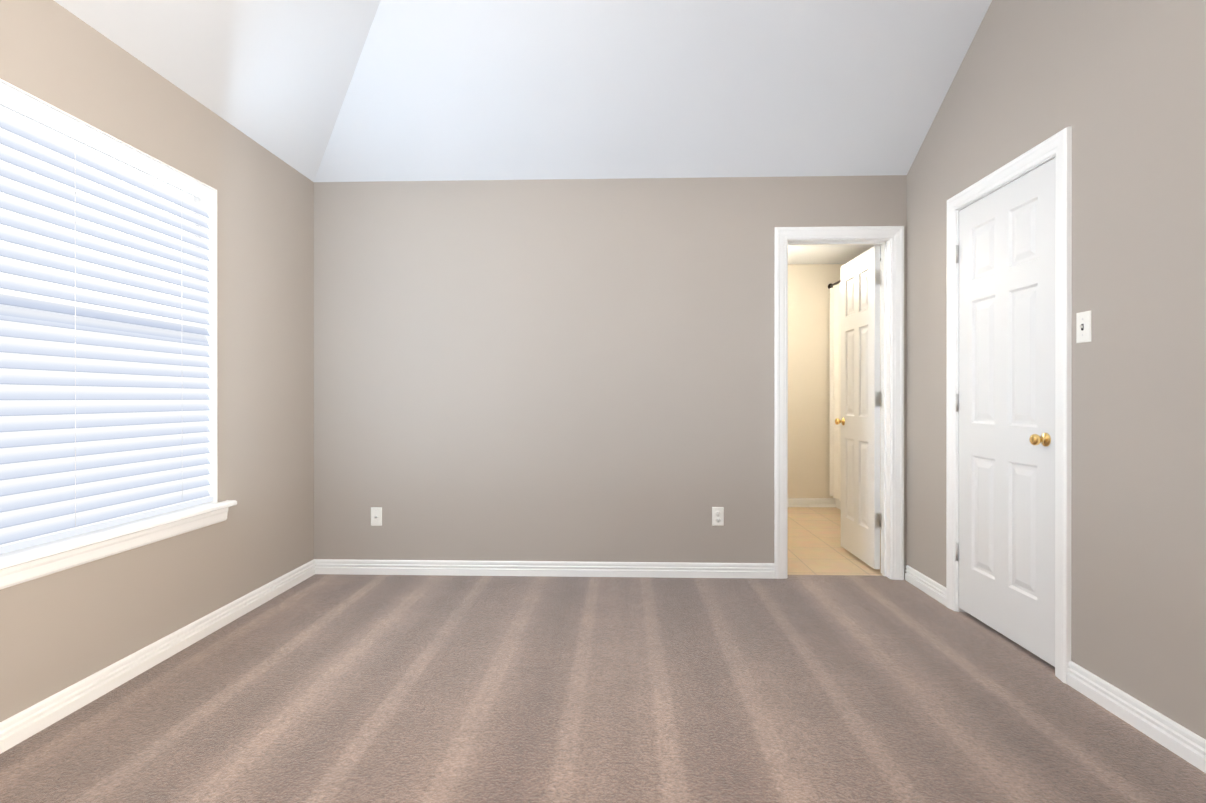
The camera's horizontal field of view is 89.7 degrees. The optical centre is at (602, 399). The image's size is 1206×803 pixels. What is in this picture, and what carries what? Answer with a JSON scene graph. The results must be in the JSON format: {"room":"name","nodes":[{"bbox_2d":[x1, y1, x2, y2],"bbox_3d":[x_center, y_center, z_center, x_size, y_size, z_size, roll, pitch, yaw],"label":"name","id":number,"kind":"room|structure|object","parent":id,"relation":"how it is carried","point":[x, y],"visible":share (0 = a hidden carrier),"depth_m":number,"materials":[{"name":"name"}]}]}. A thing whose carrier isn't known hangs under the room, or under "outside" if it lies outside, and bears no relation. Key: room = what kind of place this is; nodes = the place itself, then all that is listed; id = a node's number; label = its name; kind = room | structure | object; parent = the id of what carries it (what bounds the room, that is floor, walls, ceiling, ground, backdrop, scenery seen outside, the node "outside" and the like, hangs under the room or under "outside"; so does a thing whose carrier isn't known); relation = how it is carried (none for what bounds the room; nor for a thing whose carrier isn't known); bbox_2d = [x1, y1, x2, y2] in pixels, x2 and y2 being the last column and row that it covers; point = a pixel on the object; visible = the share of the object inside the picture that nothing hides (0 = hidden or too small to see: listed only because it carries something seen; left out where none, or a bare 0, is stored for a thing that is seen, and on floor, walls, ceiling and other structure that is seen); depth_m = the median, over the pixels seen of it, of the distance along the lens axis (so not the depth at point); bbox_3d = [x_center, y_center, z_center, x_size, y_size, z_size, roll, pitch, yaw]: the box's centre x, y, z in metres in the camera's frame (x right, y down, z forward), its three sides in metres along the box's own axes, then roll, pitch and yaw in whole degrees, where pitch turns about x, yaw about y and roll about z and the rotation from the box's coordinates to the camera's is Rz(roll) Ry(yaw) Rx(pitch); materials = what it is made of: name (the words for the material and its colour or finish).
{"room":"empty bedroom","nodes":[
{"label":"empty bedroom","id":0,"kind":"room"},
{"bbox_2d":[0,0,313,721],"bbox_3d":[-1.980,-0.131,1.353,0.150,2.467,4.953,0,0,2],"label":"wall","id":1,"kind":"structure","parent":0,"point":[61,630],"depth_m":2.88,"materials":[{"name":"beige paint"}]},
{"bbox_2d":[0,79,217,502],"bbox_3d":[-1.960,-0.252,1.958,0.150,1.503,1.924,0,0,2],"label":"window","id":2,"kind":"structure","parent":1,"relation":"in","point":[212,466],"depth_m":2.91,"materials":[{"name":"white"}]},
{"bbox_2d":[0,82,213,553],"bbox_3d":[-1.919,-0.257,1.956,0.068,1.492,1.908,0,0,2],"label":"window blinds","id":3,"kind":"object","parent":2,"relation":"attached to","point":[103,421],"visible":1,"depth_m":2.28,"materials":[{"name":"white plastic"}]},
{"bbox_2d":[0,500,236,589],"bbox_3d":[-1.910,0.547,1.957,0.150,0.095,2.064,0,0,2],"label":"window sill","id":4,"kind":"structure","parent":1,"relation":"attached to","point":[23,565],"depth_m":2.25,"materials":[{"name":"white wood"}]},
{"bbox_2d":[0,559,315,753],"bbox_3d":[-1.895,1.058,1.411,0.016,0.090,4.833,0,0,2],"label":"baseboard","id":5,"kind":"structure","parent":1,"relation":"attached to","point":[30,721],"depth_m":2.39,"materials":[{"name":"white wood"}]},
{"bbox_2d":[54,0,991,181],"bbox_3d":[-0.004,-2.136,1.345,3.800,1.544,4.833,0,0,2],"label":"ceiling","id":6,"kind":"structure","parent":0,"point":[373,90],"depth_m":3.17,"materials":[{"name":"white paint"}]},
{"bbox_2d":[0,574,1205,802],"bbox_3d":[0.401,1.133,1.361,4.650,0.060,4.923,0,0,2],"label":"floor carpet","id":7,"kind":"object","parent":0,"point":[330,688],"visible":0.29,"depth_m":2.15,"materials":[{"name":"brown carpet"}]},
{"bbox_2d":[314,175,906,578],"bbox_3d":[0.017,-0.133,3.825,3.920,2.468,0.120,0,0,2],"label":"wall","id":8,"kind":"structure","parent":0,"point":[580,370],"depth_m":3.77,"materials":[{"name":"beige paint"}]},
{"bbox_2d":[371,507,381,525],"bbox_3d":[-1.424,0.739,3.805,0.070,0.115,0.017,0,0,2],"label":"outlet","id":9,"kind":"object","parent":8,"relation":"attached to","point":[376,516],"visible":1,"depth_m":3.81,"materials":[{"name":"white plastic"}]},
{"bbox_2d":[316,559,774,578],"bbox_3d":[-0.370,1.055,3.770,2.850,0.090,0.016,0,0,2],"label":"baseboard","id":10,"kind":"structure","parent":8,"relation":"attached to","point":[323,566],"depth_m":3.77,"materials":[{"name":"white wood"}]},
{"bbox_2d":[712,507,723,525],"bbox_3d":[0.709,0.724,3.739,0.070,0.115,0.009,0,0,2],"label":"duplex electrical outlet","id":11,"kind":"object","parent":8,"relation":"attached to","point":[717,516],"visible":1,"depth_m":3.74,"materials":[{"name":"white plastic"}]},
{"bbox_2d":[774,226,903,579],"bbox_3d":[1.446,0.022,3.773,0.780,2.155,0.153,0,0,2],"label":"door frame","id":12,"kind":"structure","parent":8,"relation":"attached to","point":[894,234],"depth_m":3.71,"materials":[{"name":"white wood"}]},
{"bbox_2d":[835,246,880,568],"bbox_3d":[1.752,0.053,4.145,0.154,2.049,0.622,0,0,2],"label":"bathroom door","id":13,"kind":"structure","parent":8,"relation":"in","point":[859,421],"depth_m":4.07,"materials":[{"name":"white paint"}]},
{"bbox_2d":[881,271,881,529],"bbox_3d":[1.757,0.008,3.818,0.002,1.630,0.036,0,0,2],"label":"bathroom jamb hinge leaves","id":14,"kind":"object","parent":8,"relation":"attached to","point":[881,403],"visible":0.36,"depth_m":3.82,"materials":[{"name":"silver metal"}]},
{"bbox_2d":[788,264,843,497],"bbox_3d":[1.882,-0.137,6.232,2.640,2.467,0.120,0,0,2],"label":"wall","id":15,"kind":"structure","parent":0,"point":[808,382],"depth_m":6.17,"materials":[{"name":"beige paint"}]},
{"bbox_2d":[788,498,835,506],"bbox_3d":[1.880,1.052,6.165,2.400,0.090,0.016,0,0,2],"label":"baseboard","id":16,"kind":"structure","parent":15,"relation":"attached to","point":[811,502],"depth_m":6.15,"materials":[{"name":"white wood"}]},
{"bbox_2d":[828,258,880,288],"bbox_3d":[2.285,-1.142,5.406,0.060,0.058,1.499,0,0,2],"label":"curtain rod","id":17,"kind":"object","parent":15,"relation":"attached to","point":[830,285],"visible":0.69,"depth_m":6.04,"materials":[{"name":"brown metal"}]},
{"bbox_2d":[830,262,880,512],"bbox_3d":[2.280,-0.071,5.403,0.059,2.098,1.450,0,0,2],"label":"shower curtain","id":18,"kind":"object","parent":17,"relation":"hanging from","point":[835,389],"visible":0.19,"depth_m":5.96,"materials":[{"name":"white fabric"}]},
{"bbox_2d":[788,245,880,263],"bbox_3d":[1.844,-1.419,5.057,2.640,0.100,2.467,0,0,2],"label":"ceiling","id":19,"kind":"structure","parent":0,"point":[838,254],"depth_m":5.71,"materials":[{"name":"white paint"}]},
{"bbox_2d":[788,507,882,575],"bbox_3d":[1.841,1.129,4.975,2.400,0.060,2.397,0,0,2],"label":"floor","id":20,"kind":"structure","parent":0,"point":[815,547],"depth_m":4.49,"materials":[{"name":"beige tile"}]},
{"bbox_2d":[836,499,880,529],"bbox_3d":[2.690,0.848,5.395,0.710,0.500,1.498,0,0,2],"label":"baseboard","id":21,"kind":"structure","parent":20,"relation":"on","point":[838,504],"depth_m":6.07,"materials":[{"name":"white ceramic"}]},
{"bbox_2d":[906,0,1205,739],"bbox_3d":[1.833,-0.842,1.226,0.120,3.892,4.953,0,0,2],"label":"wall","id":22,"kind":"structure","parent":0,"point":[1119,86],"depth_m":2.13,"materials":[{"name":"beige paint"}]},
{"bbox_2d":[905,565,945,605],"bbox_3d":[1.838,1.055,3.455,0.016,0.090,0.473,0,0,2],"label":"baseboard","id":23,"kind":"structure","parent":22,"relation":"attached to","point":[937,591],"depth_m":3.44,"materials":[{"name":"white wood"}]},
{"bbox_2d":[956,157,1055,666],"bbox_3d":[1.815,0.053,2.784,0.094,2.046,0.720,0,0,2],"label":"closet door","id":24,"kind":"structure","parent":22,"relation":"in","point":[1005,402],"depth_m":2.72,"materials":[{"name":"white paint"}]},
{"bbox_2d":[946,126,1071,683],"bbox_3d":[1.813,0.024,2.780,0.021,2.155,0.875,0,0,2],"label":"door frame","id":25,"kind":"structure","parent":22,"relation":"attached to","point":[1059,145],"depth_m":2.40,"materials":[{"name":"white wood"}]},
{"bbox_2d":[1076,310,1090,342],"bbox_3d":[1.798,-0.270,2.278,0.019,0.115,0.070,0,0,2],"label":"light switch","id":26,"kind":"object","parent":22,"relation":"attached to","point":[1083,327],"visible":1,"depth_m":2.27,"materials":[{"name":"white plastic"}]},
{"bbox_2d":[1067,661,1205,772],"bbox_3d":[1.744,1.059,0.610,0.016,0.090,3.470,0,0,2],"label":"baseboard","id":27,"kind":"structure","parent":22,"relation":"attached to","point":[1184,743],"depth_m":2.01,"materials":[{"name":"white wood"}]},
{"label":"outside","id":28,"kind":"structure","parent":0,"visible":0},
{"bbox_2d":[0,129,179,320],"bbox_3d":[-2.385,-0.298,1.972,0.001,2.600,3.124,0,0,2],"label":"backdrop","id":29,"kind":"structure","parent":28,"point":[83,220],"depth_m":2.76,"materials":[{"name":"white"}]}
]}

